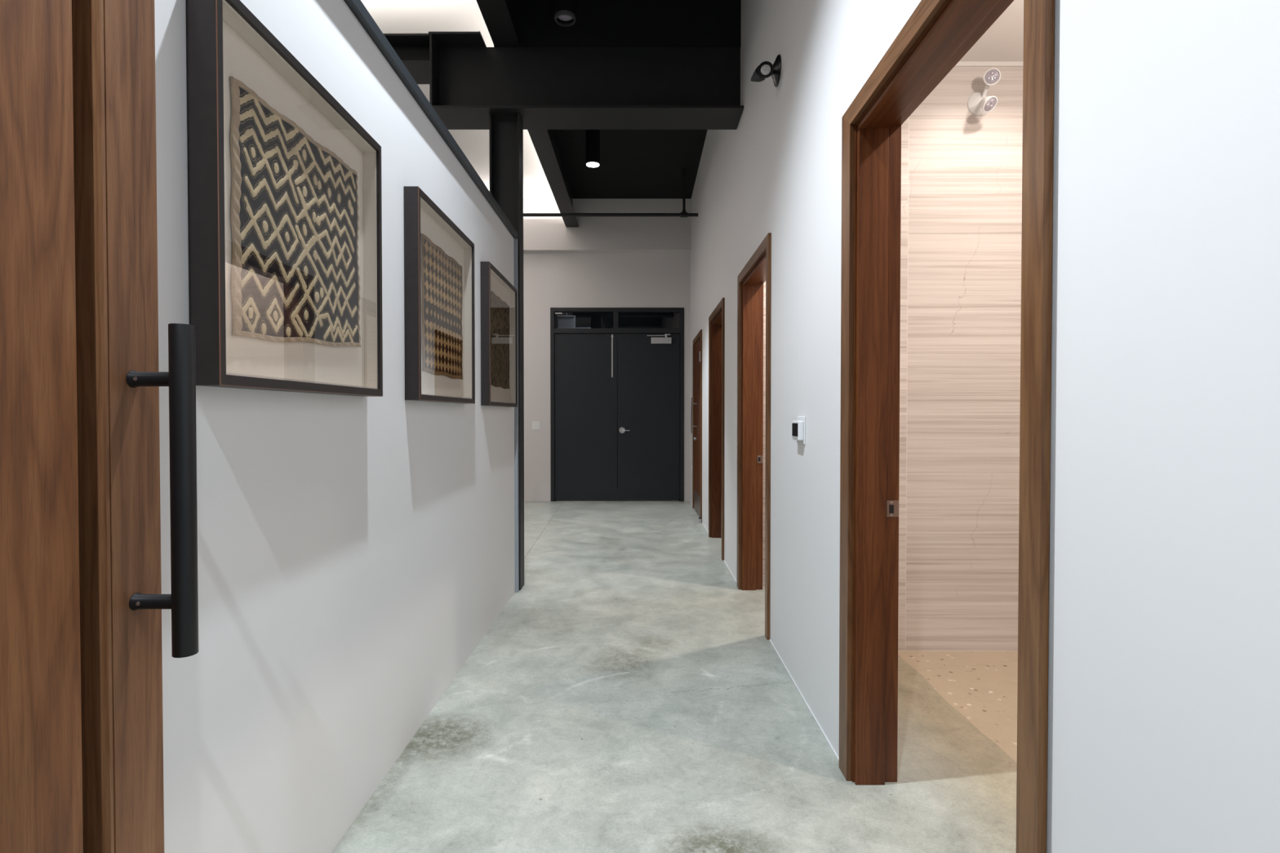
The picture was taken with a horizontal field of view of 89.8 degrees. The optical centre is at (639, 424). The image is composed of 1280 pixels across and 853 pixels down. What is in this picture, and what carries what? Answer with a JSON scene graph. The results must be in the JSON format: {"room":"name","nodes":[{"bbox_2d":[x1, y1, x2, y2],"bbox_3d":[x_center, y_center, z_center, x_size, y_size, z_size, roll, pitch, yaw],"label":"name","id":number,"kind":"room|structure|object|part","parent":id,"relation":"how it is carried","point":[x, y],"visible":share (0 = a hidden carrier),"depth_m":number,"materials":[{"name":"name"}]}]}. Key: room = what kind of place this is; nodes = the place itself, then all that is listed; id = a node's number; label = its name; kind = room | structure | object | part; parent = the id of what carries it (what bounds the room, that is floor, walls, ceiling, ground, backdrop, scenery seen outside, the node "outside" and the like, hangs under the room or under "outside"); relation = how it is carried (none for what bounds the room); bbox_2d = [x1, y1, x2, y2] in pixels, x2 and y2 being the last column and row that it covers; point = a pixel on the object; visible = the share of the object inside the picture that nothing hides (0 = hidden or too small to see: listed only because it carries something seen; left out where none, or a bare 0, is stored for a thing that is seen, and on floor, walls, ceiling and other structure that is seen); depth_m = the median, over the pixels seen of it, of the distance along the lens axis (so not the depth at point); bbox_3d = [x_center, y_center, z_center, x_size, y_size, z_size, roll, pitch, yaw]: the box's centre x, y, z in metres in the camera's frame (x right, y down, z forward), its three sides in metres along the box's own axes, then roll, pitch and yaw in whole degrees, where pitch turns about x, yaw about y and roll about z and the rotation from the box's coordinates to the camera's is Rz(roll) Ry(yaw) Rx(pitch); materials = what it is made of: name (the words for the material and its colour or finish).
{"room":"office corridor","nodes":[
{"label":"office corridor","id":0,"kind":"room"},
{"bbox_2d":[154,0,515,852],"bbox_3d":[-0.940,0.006,0.275,0.100,2.510,8.550,0,1,0],"label":"wall","id":1,"kind":"structure","parent":0,"point":[355,553],"depth_m":1.81,"materials":[{"name":"white paint"}]},
{"bbox_2d":[0,0,198,852],"bbox_3d":[-0.851,0.086,0.591,0.188,2.320,1.119,0,1,0],"label":"door","id":2,"kind":"structure","parent":1,"relation":"in","point":[82,599],"depth_m":1.03,"materials":[{"name":"brown wood"}]},
{"bbox_3d":[-0.903,0.091,0.593,0.083,2.090,0.883,0,1,0],"label":"panel","id":3,"kind":"part","parent":2,"relation":"part of","materials":[{"name":"brown wood"}]},
{"bbox_3d":[-0.776,0.112,1.092,0.037,0.561,0.037,0,1,0],"label":"pull handle","id":4,"kind":"part","parent":2,"relation":"part of","materials":[{"name":"black metal"}]},
{"bbox_2d":[186,0,382,396],"bbox_3d":[-0.859,-0.485,1.664,0.060,0.802,0.803,0,1,0],"label":"picture frame","id":5,"kind":"object","parent":1,"relation":"attached to","point":[285,202],"visible":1,"depth_m":1.52,"materials":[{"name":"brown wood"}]},
{"bbox_2d":[343,0,517,239],"bbox_3d":[-0.928,-1.265,0.258,0.133,0.041,8.555,0,1,0],"label":"trim","id":6,"kind":"structure","parent":1,"relation":"attached to","point":[357,8],"depth_m":2.53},
{"bbox_2d":[403,186,475,404],"bbox_3d":[-0.861,-0.501,2.831,0.056,0.804,0.816,0,1,0],"label":"picture frame","id":7,"kind":"object","parent":1,"relation":"attached to","point":[439,314],"visible":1,"depth_m":2.76,"materials":[{"name":"brown wood"}]},
{"bbox_2d":[480,261,517,407],"bbox_3d":[-0.864,-0.514,3.987,0.051,0.802,0.806,0,1,0],"label":"picture frame","id":8,"kind":"object","parent":1,"relation":"attached to","point":[499,297],"visible":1,"depth_m":3.94,"materials":[{"name":"brown wood"}]},
{"bbox_3d":[-0.846,-0.514,3.987,0.002,0.757,0.769,0,1,0],"label":"glass","id":9,"kind":"part","parent":8,"relation":"part of","materials":[{"name":"brown"}]},
{"bbox_2d":[513,238,519,591],"bbox_3d":[-0.881,-0.062,4.570,0.027,2.512,0.036,0,1,0],"label":"trim","id":10,"kind":"structure","parent":1,"relation":"attached to","point":[515,240],"depth_m":4.56,"materials":[{"name":"grey metal"}]},
{"bbox_2d":[360,0,706,198],"bbox_3d":[-2.225,-3.176,2.701,5.950,0.102,13.500,0,1,0],"label":"ceiling","id":11,"kind":"structure","parent":0,"point":[634,163],"depth_m":7.50,"materials":[{"name":"paint"}]},
{"bbox_2d":[476,0,519,44],"bbox_3d":[-0.966,-2.887,0.449,0.184,0.405,8.388,0,1,0],"label":"steel beam","id":12,"kind":"structure","parent":11,"relation":"attached to","point":[495,14],"depth_m":4.38,"materials":[{"name":"black metal"}]},
{"bbox_2d":[527,129,578,226],"bbox_3d":[-0.966,-2.988,7.003,0.184,0.405,4.338,0,1,0],"label":"steel beam","id":13,"kind":"structure","parent":11,"relation":"attached to","point":[543,140],"depth_m":7.21,"materials":[{"name":"black metal"}]},
{"bbox_2d":[553,0,576,26],"bbox_3d":[-0.500,-2.923,4.285,0.152,0.450,0.152,0,1,0],"label":"recessed light","id":14,"kind":"object","parent":11,"relation":"in","point":[564,11],"visible":1,"depth_m":4.24,"materials":[{"name":"grey plastic"}]},
{"bbox_2d":[585,129,599,167],"bbox_3d":[-0.500,-2.970,6.805,0.152,0.434,0.152,0,1,0],"label":"recessed light","id":15,"kind":"object","parent":11,"relation":"in","point":[592,136],"visible":0.78,"depth_m":6.74,"materials":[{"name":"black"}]},
{"bbox_2d":[523,168,697,217],"bbox_3d":[-2.086,-2.904,8.056,5.628,0.604,0.060,0,1,0],"label":"pipe","id":16,"kind":"object","parent":11,"relation":"hanging from","point":[683,214],"visible":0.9,"depth_m":8.04,"materials":[{"name":"black metal"}]},
{"bbox_2d":[523,252,690,501],"bbox_3d":[-2.235,-1.081,9.399,5.930,4.400,0.150,0,1,0],"label":"wall","id":17,"kind":"structure","parent":0,"point":[550,279],"depth_m":9.31,"materials":[{"name":"white paint"}]},
{"bbox_2d":[532,421,540,429],"bbox_3d":[-1.506,0.014,9.336,0.125,0.123,0.010,0,1,0],"label":"light switch","id":18,"kind":"object","parent":17,"relation":"attached to","point":[535,424],"visible":1,"depth_m":9.33,"materials":[{"name":"white plastic"}]},
{"bbox_2d":[550,307,684,501],"bbox_3d":[-0.330,-0.288,9.361,1.940,2.815,0.151,0,1,0],"label":"door","id":19,"kind":"structure","parent":17,"relation":"in","point":[617,394],"depth_m":9.35,"materials":[{"name":"grey paint"}]},
{"bbox_3d":[0.270,-1.285,9.288,0.340,0.052,0.036,0,1,0],"label":"closer arm","id":20,"kind":"part","parent":19,"relation":"part of","materials":[{"name":"silver metal"}]},
{"bbox_2d":[523,198,691,252],"bbox_3d":[-2.235,-2.864,9.237,5.930,0.730,0.120,0,1,0],"label":"wall","id":21,"kind":"structure","parent":0,"point":[540,233],"depth_m":9.18,"materials":[{"name":"white paint"}]},
{"bbox_2d":[493,0,741,47],"bbox_3d":[-0.164,-2.947,4.660,1.788,0.418,0.030,0,1,0],"label":"ceiling","id":22,"kind":"structure","parent":0,"point":[598,23],"depth_m":4.64,"materials":[{"name":"black paint"}]},
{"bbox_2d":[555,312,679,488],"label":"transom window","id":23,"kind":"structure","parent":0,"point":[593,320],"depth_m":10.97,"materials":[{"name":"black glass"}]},
{"bbox_2d":[331,498,1017,852],"bbox_3d":[-0.600,1.281,2.820,9.200,0.120,13.600,0,1,0],"label":"floor","id":24,"kind":"structure","parent":0,"point":[629,697],"depth_m":2.54,"materials":[{"name":"concrete"}]},
{"bbox_2d":[488,112,524,590],"bbox_3d":[-0.966,-0.513,4.671,0.212,3.412,0.157,0,1,0],"label":"steel column","id":25,"kind":"structure","parent":24,"relation":"on","point":[505,134],"depth_m":4.64,"materials":[{"name":"black metal"}]},
{"bbox_2d":[428,31,743,129],"bbox_3d":[-0.376,-2.487,4.668,2.208,0.531,0.341,0,1,0],"label":"steel beam","id":26,"kind":"structure","parent":25,"relation":"on","point":[550,88],"depth_m":4.66,"materials":[{"name":"black metal"}]},
{"bbox_2d":[762,281,765,586],"bbox_3d":[1.885,-0.359,4.145,2.030,3.120,1.300,0,1,0],"label":"wall","id":27,"kind":"structure","parent":0,"point":[764,283],"depth_m":4.70,"materials":[{"name":"wood"}]},
{"bbox_2d":[897,66,1022,651],"bbox_3d":[2.035,-0.348,3.451,2.330,3.120,0.087,0,1,0],"label":"wall","id":28,"kind":"structure","parent":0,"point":[961,212],"depth_m":3.41,"materials":[{"name":"beige wood"}]},
{"bbox_2d":[967,67,1000,115],"bbox_3d":[1.790,-1.708,3.310,0.126,0.221,0.153,0,1,0],"label":"emergency light","id":29,"kind":"object","parent":28,"relation":"attached to","point":[980,103],"visible":1,"depth_m":3.29,"materials":[{"name":"white plastic"}]},
{"bbox_3d":[1.790,-1.690,3.370,0.126,0.126,0.034,0,1,0],"label":"mounting plate","id":30,"kind":"part","parent":29,"relation":"part of","materials":[{"name":"white plastic"}]},
{"bbox_3d":[1.804,-1.744,3.344,0.028,0.116,0.066,0,1,-24],"label":"swivel arm","id":31,"kind":"part","parent":29,"relation":"part of","materials":[{"name":"white plastic"}]},
{"bbox_2d":[689,0,1279,852],"bbox_3d":[0.800,-0.978,2.755,0.140,4.400,13.540,0,1,0],"label":"wall","id":32,"kind":"structure","parent":0,"point":[1163,706],"depth_m":0.97,"materials":[{"name":"white paint"}]},
{"bbox_2d":[689,329,702,521],"bbox_3d":[0.763,0.008,8.121,0.244,2.262,1.160,0,1,0],"label":"door","id":33,"kind":"structure","parent":32,"relation":"in","point":[695,405],"depth_m":8.12,"materials":[{"name":"brown wood"}]},
{"bbox_3d":[0.721,0.000,8.669,0.016,2.262,0.064,0,1,0],"label":"casing","id":34,"kind":"part","parent":33,"relation":"part of","materials":[{"name":"brown wood"}]},
{"bbox_3d":[0.721,-1.091,8.104,0.016,0.064,1.160,0,1,0],"label":"head casing","id":35,"kind":"part","parent":33,"relation":"part of","materials":[{"name":"brown wood"}]},
{"bbox_3d":[0.727,0.998,8.136,0.002,0.258,0.940,0,1,0],"label":"kick plate","id":36,"kind":"part","parent":33,"relation":"part of","materials":[{"name":"silver metal"}]},
{"bbox_3d":[0.721,0.017,7.573,0.016,2.262,0.064,0,1,0],"label":"casing","id":37,"kind":"part","parent":33,"relation":"part of","materials":[{"name":"brown wood"}]},
{"bbox_2d":[708,297,724,560],"bbox_3d":[0.799,0.034,6.136,0.173,2.272,1.170,0,1,0],"label":"door frame","id":38,"kind":"structure","parent":32,"relation":"in","point":[717,318],"depth_m":6.57,"materials":[{"name":"brown wood"}]},
{"bbox_3d":[0.721,0.026,6.637,0.016,2.272,0.088,0,1,0],"label":"casing","id":39,"kind":"part","parent":38,"relation":"part of","materials":[{"name":"brown wood"}]},
{"bbox_3d":[0.721,-1.070,6.099,0.016,0.064,1.130,0,1,0],"label":"head casing","id":40,"kind":"part","parent":38,"relation":"part of","materials":[{"name":"brown wood"}]},
{"bbox_3d":[0.721,0.043,5.583,0.016,2.272,0.064,0,1,0],"label":"casing","id":41,"kind":"part","parent":38,"relation":"part of","materials":[{"name":"brown wood"}]},
{"bbox_2d":[737,232,771,639],"bbox_3d":[0.799,0.063,4.170,0.173,2.275,1.167,0,1,0],"label":"door frame","id":42,"kind":"structure","parent":32,"relation":"in","point":[751,279],"depth_m":4.61,"materials":[{"name":"brown wood"}]},
{"bbox_3d":[0.721,0.055,4.669,0.016,2.275,0.088,0,1,0],"label":"casing","id":43,"kind":"part","parent":42,"relation":"part of","materials":[{"name":"brown wood"}]},
{"bbox_3d":[0.721,-1.042,4.133,0.016,0.064,1.127,0,1,0],"label":"head casing","id":44,"kind":"part","parent":42,"relation":"part of","materials":[{"name":"brown wood"}]},
{"bbox_3d":[0.863,0.250,4.621,0.042,0.056,0.002,0,1,0],"label":"strike plate","id":45,"kind":"part","parent":42,"relation":"part of","materials":[{"name":"silver metal"}]},
{"bbox_3d":[0.721,0.071,3.619,0.016,2.275,0.064,0,1,0],"label":"casing","id":46,"kind":"part","parent":42,"relation":"part of","materials":[{"name":"brown wood"}]},
{"bbox_2d":[689,501,839,760],"bbox_3d":[0.728,1.222,2.689,0.004,0.004,13.340,0,1,0],"label":"baseboard","id":47,"kind":"structure","parent":32,"relation":"attached to","point":[690,501],"depth_m":2.86,"materials":[{"name":"white paint"}]},
{"bbox_2d":[751,53,781,87],"bbox_3d":[0.653,-1.859,3.369,0.153,0.168,0.196,0,1,0],"label":"emergency light","id":48,"kind":"object","parent":32,"relation":"attached to","point":[765,69],"visible":1,"depth_m":3.32,"materials":[{"name":"black plastic"}]},
{"bbox_3d":[0.713,-1.868,3.392,0.034,0.152,0.152,0,1,0],"label":"mounting plate","id":49,"kind":"part","parent":48,"relation":"part of","materials":[{"name":"black plastic"}]},
{"bbox_2d":[791,416,804,444],"bbox_3d":[0.714,0.026,2.899,0.032,0.123,0.133,0,1,0],"label":"thermostat","id":50,"kind":"object","parent":32,"relation":"attached to","point":[798,426],"visible":1,"depth_m":2.85,"materials":[{"name":"white plastic"}]},
{"bbox_3d":[0.727,0.026,2.899,0.005,0.123,0.133,0,1,0],"label":"wall plate","id":51,"kind":"part","parent":50,"relation":"part of","materials":[{"name":"white plastic"}]},
{"bbox_2d":[839,0,1054,852],"bbox_3d":[0.799,0.081,1.734,0.173,2.315,1.183,0,1,0],"label":"door frame","id":52,"kind":"structure","parent":32,"relation":"in","point":[937,34],"depth_m":2.16,"materials":[{"name":"brown wood"}]},
{"bbox_3d":[0.721,0.073,2.241,0.016,2.315,0.088,0,1,0],"label":"casing","id":53,"kind":"part","parent":52,"relation":"part of","materials":[{"name":"brown wood"}]},
{"bbox_3d":[0.863,0.288,2.193,0.042,0.056,0.002,0,1,0],"label":"strike plate","id":54,"kind":"part","parent":52,"relation":"part of","materials":[{"name":"silver metal"}]},
{"bbox_3d":[0.721,-1.044,1.696,0.016,0.064,1.143,0,1,0],"label":"head casing","id":55,"kind":"part","parent":52,"relation":"part of","materials":[{"name":"brown wood"}]},
{"bbox_3d":[0.721,0.089,1.175,0.016,2.315,0.064,0,1,0],"label":"casing","id":56,"kind":"part","parent":52,"relation":"part of","materials":[{"name":"brown wood"}]},
{"bbox_2d":[954,61,1022,66],"bbox_3d":[1.985,-1.897,3.379,2.230,0.022,0.010,0,1,0],"label":"trim","id":57,"kind":"structure","parent":32,"relation":"attached to","point":[960,64],"depth_m":3.37,"materials":[{"name":"white paint"}]},
{"bbox_2d":[959,0,1023,61],"bbox_3d":[2.035,-1.923,1.820,2.330,0.080,3.300,0,1,0],"label":"ceiling","id":58,"kind":"structure","parent":0,"point":[1003,41],"depth_m":3.18,"materials":[{"name":"white paint"}]},
{"bbox_3d":[-5.100,-0.951,2.656,0.200,4.350,13.340,0,1,0],"label":"wall","id":59,"kind":"structure","parent":0,"visible":0},
{"bbox_2d":[383,33,429,84],"bbox_3d":[-3.241,-2.653,4.669,3.518,0.200,0.300,0,1,0],"label":"steel beam","id":60,"kind":"structure","parent":59,"relation":"attached to","point":[412,49],"depth_m":4.63,"materials":[{"name":"black metal"}]},
{"bbox_2d":[382,30,479,33],"bbox_3d":[-2.865,-2.765,4.558,3.470,0.026,0.060,0,1,0],"label":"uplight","id":61,"kind":"object","parent":60,"relation":"on","point":[479,30],"visible":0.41,"depth_m":4.53,"materials":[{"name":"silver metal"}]}
]}

